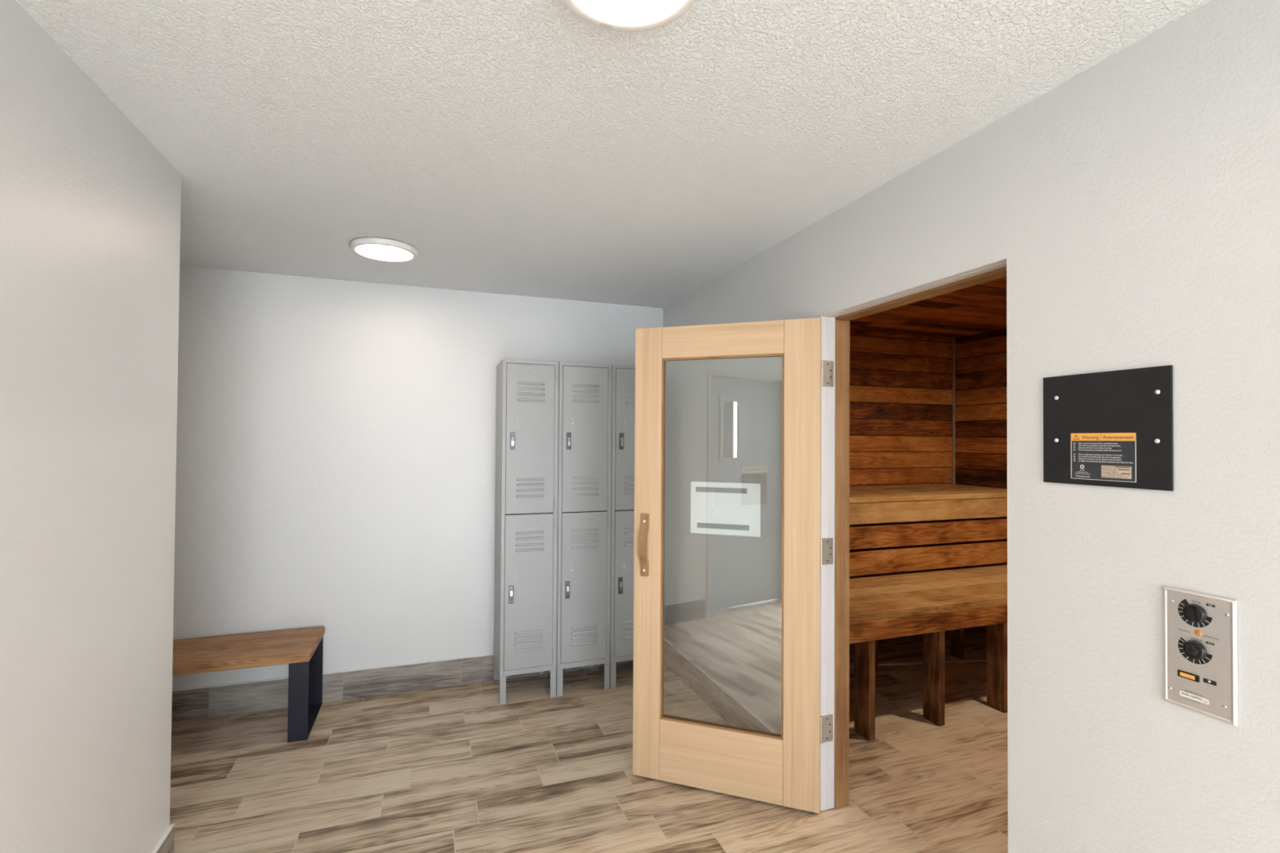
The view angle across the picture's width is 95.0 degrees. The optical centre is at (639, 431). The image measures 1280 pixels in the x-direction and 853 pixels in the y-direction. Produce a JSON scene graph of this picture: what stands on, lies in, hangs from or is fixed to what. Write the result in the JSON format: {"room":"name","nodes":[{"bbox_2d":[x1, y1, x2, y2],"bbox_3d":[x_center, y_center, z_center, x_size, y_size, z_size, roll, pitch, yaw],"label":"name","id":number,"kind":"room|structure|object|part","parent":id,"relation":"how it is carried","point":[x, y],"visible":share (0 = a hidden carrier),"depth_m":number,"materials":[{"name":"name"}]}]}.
{"room":"changing room","nodes":[
{"label":"changing room","id":0,"kind":"room"},
{"bbox_2d":[0,0,181,852],"bbox_3d":[-0.557,0.275,-1.179,0.160,2.440,6.799,1,-1,-20],"label":"wall","id":1,"kind":"structure","parent":0,"point":[90,208],"depth_m":1.49,"materials":[{"name":"white paint"}]},
{"bbox_2d":[151,823,174,852],"bbox_3d":[-0.930,1.409,-1.256,0.911,0.166,6.690,1,-1,-20],"label":"baseboard","id":2,"kind":"structure","parent":1,"relation":"attached to","point":[166,845],"depth_m":2.00,"materials":[{"name":"grey tile"}]},
{"bbox_2d":[172,266,954,689],"bbox_3d":[-0.606,0.347,3.870,6.906,2.440,0.139,1,-1,-20],"label":"wall","id":3,"kind":"structure","parent":0,"point":[335,439],"depth_m":3.46,"materials":[{"name":"white paint"}]},
{"bbox_2d":[171,653,633,721],"bbox_3d":[-1.793,1.469,3.374,4.121,0.166,0.011,1,-1,-20],"label":"baseboard","id":4,"kind":"structure","parent":3,"relation":"attached to","point":[194,703],"depth_m":3.40,"materials":[{"name":"grey tile"}]},
{"bbox_2d":[952,338,955,484],"bbox_3d":[2.654,-0.160,4.961,0.021,1.248,0.021,1,-1,-20],"label":"trim","id":5,"kind":"structure","parent":3,"relation":"attached to","point":[953,340],"depth_m":4.95,"materials":[{"name":"brown wood"}]},
{"bbox_2d":[169,627,1008,852],"bbox_3d":[0.796,1.562,0.054,6.970,0.080,8.202,1,-1,-20],"label":"floor","id":6,"kind":"structure","parent":0,"point":[453,769],"depth_m":2.60,"materials":[{"name":"brown wood"}]},
{"bbox_2d":[172,626,324,742],"bbox_3d":[-2.304,1.322,2.936,1.222,0.441,0.448,1,-1,-20],"label":"bench","id":7,"kind":"object","parent":6,"relation":"on","point":[302,649],"visible":0.57,"depth_m":2.94,"materials":[{"name":"brown wood"}]},
{"bbox_3d":[-2.302,1.124,2.939,1.222,0.045,0.448,1,-1,-20],"label":"seat","id":8,"kind":"part","parent":7,"relation":"part of","materials":[{"name":"brown wood"}]},
{"bbox_3d":[-1.780,1.351,3.131,0.088,0.396,0.424,1,-1,-20],"label":"leg frame","id":9,"kind":"part","parent":7,"relation":"part of","materials":[{"name":"metal"}]},
{"bbox_2d":[493,358,559,704],"bbox_3d":[-0.697,0.572,3.573,0.327,1.980,0.370,1,-1,-20],"label":"locker","id":10,"kind":"object","parent":6,"relation":"on","point":[526,433],"visible":1,"depth_m":3.42,"materials":[{"name":"grey metal"}]},
{"bbox_3d":[-0.896,1.484,3.669,0.036,0.157,0.036,1,-1,-20],"label":"leg","id":11,"kind":"part","parent":10,"relation":"part of","materials":[{"name":"grey metal"}]},
{"bbox_3d":[-0.791,1.480,3.374,0.036,0.157,0.036,1,-1,-20],"label":"leg","id":12,"kind":"part","parent":10,"relation":"part of","materials":[{"name":"grey metal"}]},
{"bbox_3d":[-0.739,0.936,3.367,0.028,0.102,0.018,1,-1,-20],"label":"latch handle","id":13,"kind":"part","parent":10,"relation":"part of","materials":[{"name":"silver metal"}]},
{"bbox_3d":[-0.733,0.051,3.380,0.028,0.102,0.018,1,-1,-20],"label":"latch handle","id":14,"kind":"part","parent":10,"relation":"part of","materials":[{"name":"silver metal"}]},
{"bbox_3d":[-0.646,0.925,3.414,0.277,0.887,0.027,1,-1,-20],"label":"door","id":15,"kind":"part","parent":10,"relation":"part of","materials":[{"name":"grey metal"}]},
{"bbox_3d":[-0.640,0.040,3.426,0.277,0.870,0.027,1,-1,-20],"label":"door","id":16,"kind":"part","parent":10,"relation":"part of","materials":[{"name":"grey metal"}]},
{"bbox_3d":[-0.622,1.487,3.767,0.036,0.157,0.036,1,-1,-20],"label":"leg","id":17,"kind":"part","parent":10,"relation":"part of","materials":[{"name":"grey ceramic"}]},
{"bbox_3d":[-0.517,1.483,3.472,0.036,0.157,0.036,1,-1,-20],"label":"leg","id":18,"kind":"part","parent":10,"relation":"part of","materials":[{"name":"grey metal"}]},
{"bbox_2d":[546,361,612,696],"bbox_3d":[-0.386,0.576,3.684,0.327,1.980,0.370,1,-1,-20],"label":"locker","id":19,"kind":"object","parent":6,"relation":"on","point":[585,389],"visible":0.98,"depth_m":3.52,"materials":[{"name":"grey metal"}]},
{"bbox_3d":[-0.480,1.484,3.485,0.036,0.157,0.036,1,-1,-20],"label":"leg","id":20,"kind":"part","parent":19,"relation":"part of","materials":[{"name":"grey metal"}]},
{"bbox_3d":[-0.428,0.940,3.478,0.028,0.102,0.018,1,-1,-20],"label":"latch handle","id":21,"kind":"part","parent":19,"relation":"part of","materials":[{"name":"silver metal"}]},
{"bbox_3d":[-0.422,0.055,3.490,0.028,0.102,0.018,1,-1,-20],"label":"latch handle","id":22,"kind":"part","parent":19,"relation":"part of","materials":[{"name":"silver metal"}]},
{"bbox_3d":[-0.335,0.928,3.524,0.277,0.887,0.027,1,-1,-20],"label":"door","id":23,"kind":"part","parent":19,"relation":"part of","materials":[{"name":"grey metal"}]},
{"bbox_3d":[-0.330,0.044,3.537,0.277,0.870,0.027,1,-1,-20],"label":"door","id":24,"kind":"part","parent":19,"relation":"part of","materials":[{"name":"grey metal"}]},
{"bbox_3d":[-0.311,1.490,3.877,0.036,0.157,0.036,1,-1,-20],"label":"leg","id":25,"kind":"part","parent":19,"relation":"part of","materials":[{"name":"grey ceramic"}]},
{"bbox_3d":[-0.206,1.487,3.582,0.036,0.157,0.036,1,-1,-20],"label":"leg","id":26,"kind":"part","parent":19,"relation":"part of","materials":[{"name":"grey metal"}]},
{"bbox_2d":[595,364,635,688],"bbox_3d":[-0.076,0.579,3.795,0.327,1.980,0.370,1,-1,-20],"label":"locker","id":27,"kind":"object","parent":6,"relation":"on","point":[623,405],"visible":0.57,"depth_m":3.61,"materials":[{"name":"grey metal"}]},
{"bbox_3d":[-0.170,1.487,3.595,0.036,0.157,0.036,1,-1,-20],"label":"leg","id":28,"kind":"part","parent":27,"relation":"part of","materials":[{"name":"grey metal"}]},
{"bbox_3d":[-0.118,0.943,3.588,0.028,0.102,0.018,1,-1,-20],"label":"latch handle","id":29,"kind":"part","parent":27,"relation":"part of","materials":[{"name":"silver metal"}]},
{"bbox_3d":[-0.112,0.058,3.601,0.028,0.102,0.018,1,-1,-20],"label":"latch handle","id":30,"kind":"part","parent":27,"relation":"part of","materials":[{"name":"silver metal"}]},
{"bbox_3d":[-0.025,0.932,3.635,0.277,0.887,0.027,1,-1,-20],"label":"door","id":31,"kind":"part","parent":27,"relation":"part of","materials":[{"name":"grey metal"}]},
{"bbox_3d":[-0.019,0.047,3.648,0.277,0.870,0.027,1,-1,-20],"label":"door","id":32,"kind":"part","parent":27,"relation":"part of","materials":[{"name":"grey metal"}]},
{"bbox_2d":[848,658,986,666],"bbox_3d":[1.947,1.581,4.018,1.435,0.008,0.014,0,-1,-7],"label":"floor strip","id":33,"kind":"object","parent":6,"relation":"on","point":[984,660],"depth_m":4.01,"materials":[{"name":"brown wood"}]},
{"bbox_2d":[848,563,1007,741],"bbox_3d":[1.810,1.257,3.569,2.497,0.643,0.699,1,-1,-20],"label":"bench","id":34,"kind":"object","parent":6,"relation":"on","point":[930,603],"visible":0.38,"depth_m":3.20,"materials":[{"name":"brown wood"}]},
{"bbox_3d":[1.160,1.315,3.031,0.040,0.504,0.111,1,-1,-20],"label":"post","id":35,"kind":"part","parent":34,"relation":"part of","materials":[{"name":"brown wood"}]},
{"bbox_3d":[1.595,1.320,3.186,0.040,0.504,0.111,1,-1,-20],"label":"post","id":36,"kind":"part","parent":34,"relation":"part of","materials":[{"name":"brown wood"}]},
{"bbox_3d":[2.039,1.325,3.344,0.040,0.504,0.111,1,-1,-20],"label":"post","id":37,"kind":"part","parent":34,"relation":"part of","materials":[{"name":"brown wood"}]},
{"bbox_2d":[849,484,1007,672],"bbox_3d":[1.596,1.004,4.179,2.497,1.163,0.737,1,-1,-20],"label":"bench","id":38,"kind":"object","parent":6,"relation":"on","point":[873,505],"visible":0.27,"depth_m":3.94,"materials":[{"name":"brown wood"}]},
{"bbox_2d":[16,0,1210,308],"bbox_3d":[0.897,-0.967,0.120,7.190,0.100,8.242,1,-1,-20],"label":"ceiling","id":39,"kind":"structure","parent":0,"point":[524,148],"depth_m":1.66,"materials":[{"name":"white paint"}]},
{"bbox_2d":[349,237,417,262],"bbox_3d":[-1.236,-0.877,2.840,0.304,0.029,0.304,1,-1,-20],"label":"recessed light","id":40,"kind":"object","parent":39,"relation":"in","point":[379,249],"visible":1,"depth_m":2.79,"materials":[{"name":"white plastic"}]},
{"bbox_2d":[355,244,412,261],"bbox_3d":[-1.236,-0.865,2.840,0.251,0.005,0.251,1,-1,-20],"label":"diffuser","id":41,"kind":"object","parent":40,"relation":"attached to","point":[375,252],"depth_m":2.83,"materials":[{"name":"beige plastic"}]},
{"bbox_2d":[562,0,696,31],"bbox_3d":[-0.022,-0.894,1.139,0.304,0.029,0.304,1,-1,-20],"label":"recessed light","id":42,"kind":"object","parent":39,"relation":"in","point":[615,15],"visible":1,"depth_m":1.23,"materials":[{"name":"white plastic"}]},
{"bbox_2d":[575,0,684,23],"bbox_3d":[-0.022,-0.881,1.139,0.251,0.005,0.251,1,-1,-20],"label":"diffuser","id":43,"kind":"object","parent":42,"relation":"attached to","point":[597,11],"depth_m":1.22,"materials":[{"name":"beige plastic"}]},
{"bbox_2d":[849,328,995,337],"bbox_3d":[2.147,0.351,2.924,2.724,2.440,3.772,1,-1,-20],"label":"wall","id":44,"kind":"structure","parent":0,"point":[850,329],"depth_m":4.88,"materials":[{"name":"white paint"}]},
{"bbox_2d":[849,276,1006,337],"bbox_3d":[2.050,-0.846,2.936,2.525,0.038,3.435,1,-1,-20],"label":"ceiling","id":45,"kind":"structure","parent":0,"point":[981,308],"depth_m":4.11,"materials":[{"name":"brown wood"}]},
{"bbox_2d":[662,0,1279,852],"bbox_3d":[1.577,0.310,0.284,0.125,2.440,8.122,1,-1,-20],"label":"wall","id":46,"kind":"structure","parent":0,"point":[1131,206],"depth_m":1.41,"materials":[{"name":"white paint"}]},
{"bbox_2d":[663,638,777,733],"bbox_3d":[1.486,1.447,0.296,0.011,0.166,7.991,1,-1,-20],"label":"baseboard","id":47,"kind":"structure","parent":46,"relation":"attached to","point":[729,708],"depth_m":3.32,"materials":[{"name":"grey tile"}]},
{"bbox_2d":[632,317,833,813],"bbox_3d":[0.380,0.537,2.523,0.854,2.010,0.118,0,-1,20],"label":"door","id":48,"kind":"structure","parent":46,"relation":"in","point":[783,769],"depth_m":2.47,"materials":[{"name":"beige wood"}]},
{"bbox_3d":[0.018,0.506,2.612,0.033,0.277,0.042,0,-1,20],"label":"handle","id":49,"kind":"part","parent":48,"relation":"part of","materials":[{"name":"brown wood"}]},
{"bbox_3d":[0.344,1.408,2.527,0.533,0.268,0.042,0,-1,19],"label":"rail","id":50,"kind":"part","parent":48,"relation":"part of","materials":[{"name":"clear wood"}]},
{"bbox_3d":[0.356,-0.397,2.552,0.533,0.140,0.042,0,-1,19],"label":"rail","id":51,"kind":"part","parent":48,"relation":"part of","materials":[{"name":"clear wood"}]},
{"bbox_2d":[690,481,760,537],"bbox_3d":[0.368,0.333,2.542,0.305,0.226,0.002,0,-1,20],"label":"notice","id":52,"kind":"object","parent":48,"relation":"attached to","point":[728,508],"visible":1,"depth_m":2.54,"materials":[{"name":"white paper"}]},
{"bbox_2d":[820,257,1006,811],"bbox_3d":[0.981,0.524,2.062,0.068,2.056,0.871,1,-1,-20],"label":"door frame","id":53,"kind":"structure","parent":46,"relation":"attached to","point":[842,520],"depth_m":2.44,"materials":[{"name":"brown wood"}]},
{"bbox_2d":[1043,364,1173,491],"bbox_3d":[1.108,-0.007,1.408,0.009,0.274,0.284,1,-1,-20],"label":"cover plate","id":54,"kind":"object","parent":46,"relation":"attached to","point":[1114,428],"visible":1,"depth_m":1.39,"materials":[{"name":"black metal"}]},
{"bbox_2d":[1163,586,1238,727],"bbox_3d":[1.162,0.462,1.225,0.020,0.251,0.125,1,-1,-20],"label":"control panel","id":55,"kind":"object","parent":46,"relation":"attached to","point":[1201,656],"visible":1,"depth_m":1.22,"materials":[{"name":"silver metal"}]},
{"bbox_2d":[1177,669,1199,682],"bbox_3d":[1.159,0.516,1.240,0.003,0.014,0.038,1,-1,-20],"label":"rocker switch","id":56,"kind":"object","parent":55,"relation":"attached to","point":[1183,675],"depth_m":1.24,"materials":[{"name":"orange plastic"}]},
{"bbox_3d":[1.159,0.457,1.228,0.012,0.039,0.039,1,-1,-20],"label":"knob","id":57,"kind":"part","parent":55,"relation":"part of","materials":[{"name":"black plastic"}]},
{"bbox_3d":[1.158,0.381,1.228,0.014,0.039,0.039,1,-1,-20],"label":"knob","id":58,"kind":"part","parent":55,"relation":"part of","materials":[{"name":"black plastic"}]},
{"bbox_2d":[1194,630,1202,636],"bbox_3d":[1.165,0.420,1.225,0.004,0.013,0.013,1,-1,-20],"label":"lamp","id":59,"kind":"object","parent":55,"relation":"on","point":[1197,633],"depth_m":1.22,"materials":[{"name":"orange plastic"}]},
{"bbox_3d":[1.172,0.515,1.207,0.001,0.009,0.022,1,-1,-20],"label":"legend plate","id":60,"kind":"part","parent":55,"relation":"part of","materials":[{"name":"black plastic"}]},
{"bbox_2d":[954,328,1007,633],"bbox_3d":[3.247,0.385,3.349,0.038,2.400,3.435,1,-1,-20],"label":"wall","id":61,"kind":"structure","parent":0,"point":[980,358],"depth_m":4.71,"materials":[{"name":"brown wood"}]}
]}

